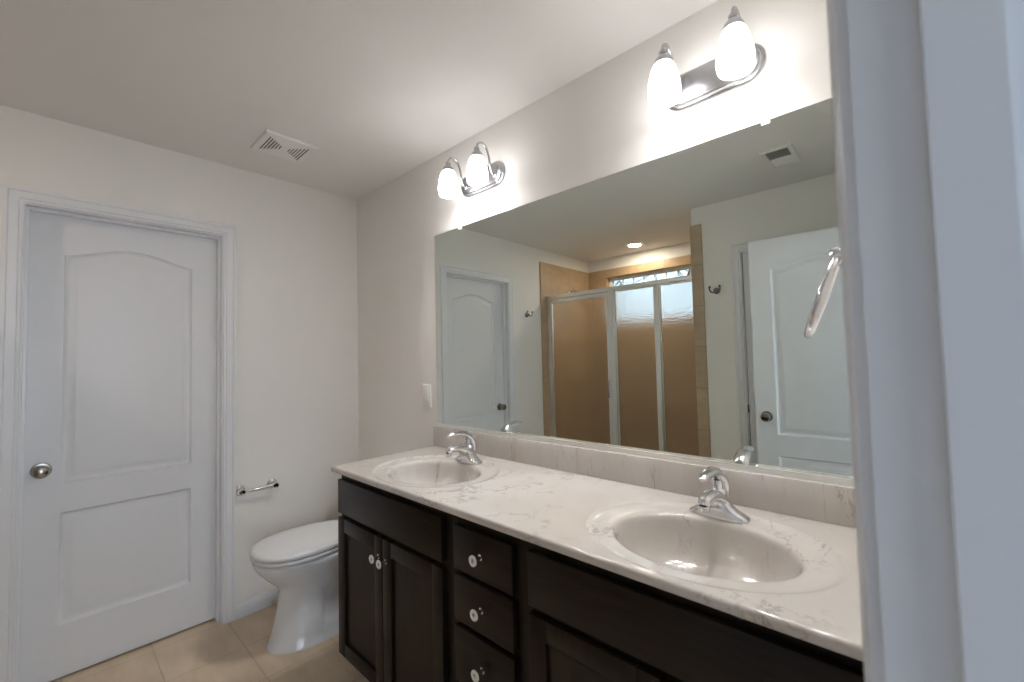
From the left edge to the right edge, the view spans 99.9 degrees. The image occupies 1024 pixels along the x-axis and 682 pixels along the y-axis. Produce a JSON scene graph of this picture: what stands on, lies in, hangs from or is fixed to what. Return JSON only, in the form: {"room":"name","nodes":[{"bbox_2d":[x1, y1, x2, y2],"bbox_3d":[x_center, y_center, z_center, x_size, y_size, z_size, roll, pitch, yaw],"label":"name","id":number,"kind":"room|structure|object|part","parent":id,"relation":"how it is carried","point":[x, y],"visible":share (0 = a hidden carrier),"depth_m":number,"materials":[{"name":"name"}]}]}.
{"room":"bathroom","nodes":[
{"label":"bathroom","id":0,"kind":"room"},
{"bbox_2d":[0,105,358,603],"bbox_3d":[-2.075,0.250,1.820,0.115,2.448,2.963,-4,-3,43],"label":"wall","id":1,"kind":"structure","parent":0,"point":[297,394],"depth_m":2.47,"materials":[{"name":"white paint"}]},
{"bbox_2d":[0,183,236,681],"bbox_3d":[-1.846,0.422,2.090,0.193,2.117,0.838,-4,-3,43],"label":"door","id":2,"kind":"structure","parent":1,"relation":"in","point":[118,323],"depth_m":2.03,"materials":[{"name":"white paint"}]},
{"bbox_3d":[-2.014,0.559,1.841,0.068,0.066,0.066,-4,-3,43],"label":"knob","id":3,"kind":"part","parent":2,"relation":"part of","materials":[{"name":"silver metal"}]},
{"bbox_2d":[236,589,277,618],"bbox_3d":[-1.232,1.450,2.553,0.013,0.073,0.707,-4,-3,43],"label":"baseboard","id":4,"kind":"structure","parent":1,"relation":"attached to","point":[247,607],"depth_m":2.36,"materials":[{"name":"white paint"}]},
{"bbox_2d":[236,479,278,495],"bbox_3d":[-1.400,0.810,2.373,0.070,0.054,0.218,-4,-3,43],"label":"toilet paper holder","id":5,"kind":"object","parent":1,"relation":"attached to","point":[272,483],"visible":1,"depth_m":2.35,"materials":[{"name":"silver metal"}]},
{"bbox_3d":[-1.456,0.809,2.313,0.070,0.054,0.054,-4,-3,43],"label":"post","id":6,"kind":"part","parent":5,"relation":"part of","materials":[{"name":"silver metal"}]},
{"bbox_3d":[-1.344,0.811,2.433,0.070,0.054,0.054,-4,-3,43],"label":"post","id":7,"kind":"part","parent":5,"relation":"part of","materials":[{"name":"silver metal"}]},
{"bbox_2d":[50,603,368,681],"bbox_3d":[-1.292,1.479,1.143,3.640,0.100,3.083,-4,-3,43],"label":"floor","id":8,"kind":"structure","parent":0,"point":[210,650],"depth_m":1.97,"materials":[{"name":"tile"}]},
{"bbox_2d":[249,459,365,654],"bbox_3d":[-0.956,1.092,2.269,0.436,0.750,0.743,-4,-3,43],"label":"toilet","id":9,"kind":"object","parent":8,"relation":"on","point":[301,562],"visible":0.49,"depth_m":2.06,"materials":[{"name":"white ceramic"}]},
{"bbox_3d":[-1.035,1.001,2.190,0.372,0.036,0.517,-4,-3,43],"label":"lid","id":10,"kind":"part","parent":9,"relation":"part of","materials":[{"name":"white plastic"}]},
{"bbox_3d":[-1.039,1.032,2.183,0.370,0.018,0.498,-4,-3,43],"label":"seat","id":11,"kind":"part","parent":9,"relation":"part of","materials":[{"name":"white plastic"}]},
{"bbox_3d":[-0.962,1.258,2.251,0.358,0.417,0.696,-4,-3,43],"label":"bowl","id":12,"kind":"part","parent":9,"relation":"part of","materials":[{"name":"white ceramic"}]},
{"bbox_2d":[338,475,452,681],"bbox_3d":[-0.306,0.992,1.792,0.756,0.880,0.571,-4,-3,43],"label":"vanity cabinet","id":13,"kind":"object","parent":8,"relation":"on","point":[394,551],"visible":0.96,"depth_m":1.57,"materials":[{"name":"brown wood"}]},
{"bbox_3d":[-0.608,1.041,1.747,0.258,0.469,0.008,-4,-3,43],"label":"door panel","id":14,"kind":"part","parent":13,"relation":"part of","materials":[{"name":"brown wood"}]},
{"bbox_3d":[-0.611,1.040,1.744,0.362,0.573,0.020,-4,-3,43],"label":"cabinet door","id":15,"kind":"part","parent":13,"relation":"part of","materials":[{"name":"brown wood"}]},
{"bbox_3d":[-0.481,0.821,1.591,0.031,0.031,0.034,-4,-3,43],"label":"knob","id":16,"kind":"part","parent":13,"relation":"part of","materials":[{"name":"silver metal"}]},
{"bbox_3d":[-0.486,0.656,1.635,0.727,0.142,0.020,-4,-3,43],"label":"false drawer","id":17,"kind":"part","parent":13,"relation":"part of","materials":[{"name":"brown wood"}]},
{"bbox_3d":[-0.341,1.024,1.498,0.258,0.469,0.008,-4,-3,43],"label":"door panel","id":18,"kind":"part","parent":13,"relation":"part of","materials":[{"name":"brown wood"}]},
{"bbox_3d":[-0.344,1.024,1.495,0.362,0.573,0.020,-4,-3,43],"label":"cabinet door","id":19,"kind":"part","parent":13,"relation":"part of","materials":[{"name":"brown wood"}]},
{"bbox_2d":[450,514,527,681],"bbox_3d":[0.085,0.967,1.427,0.315,0.880,0.571,-4,-3,43],"label":"drawers","id":20,"kind":"object","parent":8,"relation":"on","point":[488,564],"visible":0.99,"depth_m":1.23,"materials":[{"name":"brown wood"}]},
{"bbox_3d":[-0.104,0.631,1.243,0.031,0.031,0.034,-4,-3,43],"label":"knob","id":21,"kind":"part","parent":20,"relation":"part of","materials":[{"name":"silver metal"}]},
{"bbox_3d":[-0.100,0.782,1.237,0.031,0.031,0.034,-4,-3,43],"label":"knob","id":22,"kind":"part","parent":20,"relation":"part of","materials":[{"name":"silver metal"}]},
{"bbox_3d":[-0.096,0.950,1.230,0.031,0.031,0.034,-4,-3,43],"label":"knob","id":23,"kind":"part","parent":20,"relation":"part of","materials":[{"name":"silver metal"}]},
{"bbox_3d":[-0.085,0.631,1.262,0.250,0.135,0.020,-4,-3,43],"label":"drawer","id":24,"kind":"part","parent":20,"relation":"part of","materials":[{"name":"brown wood"}]},
{"bbox_3d":[-0.081,0.783,1.256,0.250,0.138,0.020,-4,-3,43],"label":"drawer","id":25,"kind":"part","parent":20,"relation":"part of","materials":[{"name":"brown wood"}]},
{"bbox_3d":[-0.077,0.951,1.249,0.250,0.166,0.020,-4,-3,43],"label":"drawer","id":26,"kind":"part","parent":20,"relation":"part of","materials":[{"name":"brown wood"}]},
{"bbox_2d":[524,540,864,681],"bbox_3d":[0.482,0.942,1.058,0.771,0.880,0.571,-4,-3,43],"label":"vanity cabinet","id":27,"kind":"object","parent":8,"relation":"on","point":[586,622],"visible":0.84,"depth_m":0.92,"materials":[{"name":"brown wood"}]},
{"bbox_3d":[0.190,0.991,1.005,0.254,0.469,0.008,-4,-3,43],"label":"door panel","id":28,"kind":"part","parent":27,"relation":"part of","materials":[{"name":"brown wood"}]},
{"bbox_3d":[0.187,0.991,1.002,0.358,0.573,0.020,-4,-3,43],"label":"cabinet door","id":29,"kind":"part","parent":27,"relation":"part of","materials":[{"name":"brown wood"}]},
{"bbox_2d":[331,426,863,661],"bbox_3d":[0.083,0.525,1.443,1.842,0.243,0.564,-4,-3,43],"label":"countertop","id":30,"kind":"structure","parent":27,"relation":"on","point":[792,570],"depth_m":1.19,"materials":[{"name":"stone"}]},
{"bbox_2d":[372,455,499,487],"bbox_3d":[-0.313,0.598,1.770,0.580,0.142,0.472,-4,-3,43],"label":"basin","id":31,"kind":"object","parent":30,"relation":"in","point":[411,471],"depth_m":1.89,"materials":[{"name":"white ceramic"}]},
{"bbox_2d":[445,430,482,464],"bbox_3d":[-0.222,0.463,1.904,0.162,0.145,0.145,-1,-2,-16],"label":"faucet","id":32,"kind":"object","parent":30,"relation":"on","point":[467,455],"visible":1,"depth_m":1.88,"materials":[{"name":"silver metal"}]},
{"bbox_3d":[-0.227,0.484,1.876,0.054,0.075,0.146,-4,-3,43],"label":"spout","id":33,"kind":"part","parent":32,"relation":"part of","materials":[{"name":"silver metal"}]},
{"bbox_3d":[-0.221,0.437,1.885,0.049,0.094,0.160,-4,-3,43],"label":"lever","id":34,"kind":"part","parent":32,"relation":"part of","materials":[{"name":"silver metal"}]},
{"bbox_2d":[586,502,849,594],"bbox_3d":[0.461,0.550,1.051,0.580,0.142,0.472,-4,-3,43],"label":"basin","id":35,"kind":"object","parent":30,"relation":"in","point":[675,544],"depth_m":1.09,"materials":[{"name":"white ceramic"}]},
{"bbox_2d":[689,466,750,523],"bbox_3d":[0.547,0.415,1.194,0.162,0.145,0.145,-1,-2,-16],"label":"faucet","id":36,"kind":"object","parent":30,"relation":"on","point":[714,502],"visible":1,"depth_m":1.16,"materials":[{"name":"silver metal"}]},
{"bbox_3d":[0.542,0.436,1.166,0.054,0.075,0.146,-4,-3,43],"label":"spout","id":37,"kind":"part","parent":36,"relation":"part of","materials":[{"name":"silver metal"}]},
{"bbox_3d":[0.548,0.389,1.175,0.049,0.094,0.160,-4,-3,43],"label":"lever","id":38,"kind":"part","parent":36,"relation":"part of","materials":[{"name":"silver metal"}]},
{"bbox_3d":[0.452,0.974,0.755,0.358,0.573,0.020,-4,-3,43],"label":"cabinet door","id":39,"kind":"part","parent":27,"relation":"part of","materials":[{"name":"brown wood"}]},
{"bbox_2d":[0,0,717,199],"bbox_3d":[-0.046,-1.132,0.410,6.700,0.100,5.500,-4,-3,43],"label":"ceiling","id":40,"kind":"structure","parent":0,"point":[382,89],"depth_m":1.59,"materials":[{"name":"white paint"}]},
{"bbox_2d":[250,129,317,163],"bbox_3d":[-1.151,-0.976,2.178,0.238,0.012,0.238,-4,-3,43],"label":"exhaust fan","id":41,"kind":"object","parent":40,"relation":"attached to","point":[270,142],"visible":1,"depth_m":2.16,"materials":[{"name":"white plastic"}]},
{"bbox_2d":[356,0,831,460],"bbox_3d":[-0.003,0.208,1.994,2.915,2.448,0.115,-4,-3,43],"label":"wall","id":42,"kind":"structure","parent":0,"point":[601,123],"depth_m":1.82,"materials":[{"name":"white paint"}]},
{"bbox_2d":[423,385,430,406],"bbox_3d":[-0.462,0.297,2.336,0.072,0.120,0.007,-4,-3,43],"label":"light switch","id":43,"kind":"object","parent":42,"relation":"attached to","point":[426,388],"visible":1,"depth_m":2.33,"materials":[{"name":"white plastic"}]},
{"bbox_2d":[438,141,504,198],"bbox_3d":[-0.200,-0.788,1.996,0.300,0.196,0.178,-4,-3,43],"label":"vanity light","id":44,"kind":"object","parent":42,"relation":"attached to","point":[480,177],"visible":1,"depth_m":1.99,"materials":[{"name":"white glass"}]},
{"bbox_3d":[-0.300,-0.745,2.033,0.097,0.117,0.097,-4,-3,43],"label":"lamp shade","id":45,"kind":"part","parent":44,"relation":"part of","materials":[{"name":"white glass"}]},
{"bbox_3d":[-0.265,-0.815,2.075,0.010,0.133,0.117,-4,-3,43],"label":"arm","id":46,"kind":"part","parent":44,"relation":"part of","materials":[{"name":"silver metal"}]},
{"bbox_3d":[-0.154,-0.754,1.897,0.097,0.117,0.097,-4,-3,43],"label":"lamp shade","id":47,"kind":"part","parent":44,"relation":"part of","materials":[{"name":"white glass"}]},
{"bbox_3d":[-0.119,-0.824,1.939,0.010,0.133,0.117,-4,-3,43],"label":"arm","id":48,"kind":"part","parent":44,"relation":"part of","materials":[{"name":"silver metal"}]},
{"bbox_2d":[434,98,853,486],"bbox_3d":[0.260,-0.109,1.669,1.813,1.032,0.011,-4,-3,43],"label":"wall mirror","id":49,"kind":"object","parent":42,"relation":"attached to","point":[660,308],"visible":0.98,"depth_m":1.42,"materials":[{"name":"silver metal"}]},
{"bbox_2d":[433,426,855,527],"bbox_3d":[0.267,0.458,1.645,1.842,0.101,0.020,-4,-3,43],"label":"backsplash","id":50,"kind":"structure","parent":42,"relation":"attached to","point":[807,499],"depth_m":1.39,"materials":[{"name":"stone"}]},
{"bbox_2d":[648,6,765,110],"bbox_3d":[0.566,-0.837,1.284,0.300,0.196,0.178,-4,-3,43],"label":"vanity light","id":51,"kind":"object","parent":42,"relation":"attached to","point":[738,61],"visible":1,"depth_m":1.28,"materials":[{"name":"white glass"}]},
{"bbox_3d":[0.466,-0.793,1.321,0.097,0.117,0.097,-4,-3,43],"label":"lamp shade","id":52,"kind":"part","parent":51,"relation":"part of","materials":[{"name":"white glass"}]},
{"bbox_3d":[0.500,-0.863,1.363,0.010,0.133,0.117,-4,-3,43],"label":"arm","id":53,"kind":"part","parent":51,"relation":"part of","materials":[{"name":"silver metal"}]},
{"bbox_3d":[0.612,-0.802,1.185,0.097,0.117,0.097,-4,-3,43],"label":"lamp shade","id":54,"kind":"part","parent":51,"relation":"part of","materials":[{"name":"white glass"}]},
{"bbox_3d":[0.647,-0.872,1.227,0.010,0.133,0.117,-4,-3,43],"label":"arm","id":55,"kind":"part","parent":51,"relation":"part of","materials":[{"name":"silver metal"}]},
{"bbox_3d":[-0.311,0.116,-0.392,0.115,2.448,3.800,-4,-3,43],"label":"wall","id":56,"kind":"structure","parent":0,"visible":0},
{"bbox_2d":[804,246,840,338],"bbox_3d":[0.581,-0.091,0.756,0.123,0.170,0.152,-4,-3,43],"label":"towel ring","id":57,"kind":"object","parent":56,"relation":"attached to","point":[823,293],"visible":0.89,"depth_m":0.73,"materials":[{"name":"silver metal"}]},
{"bbox_3d":[0.596,-0.151,0.743,0.077,0.052,0.052,-4,-3,43],"label":"post","id":58,"kind":"part","parent":57,"relation":"part of","materials":[{"name":"silver metal"}]},
{"bbox_2d":[826,0,1023,681],"bbox_3d":[-0.203,0.305,0.228,0.849,2.117,0.830,-4,-3,43],"label":"door frame","id":59,"kind":"structure","parent":56,"relation":"in","point":[928,95],"depth_m":0.27,"materials":[{"name":"white paint"}]},
{"bbox_3d":[0.006,0.292,0.033,0.016,2.117,0.830,-4,-3,43],"label":"casing","id":60,"kind":"part","parent":59,"relation":"part of","materials":[{"name":"white paint"}]}
]}

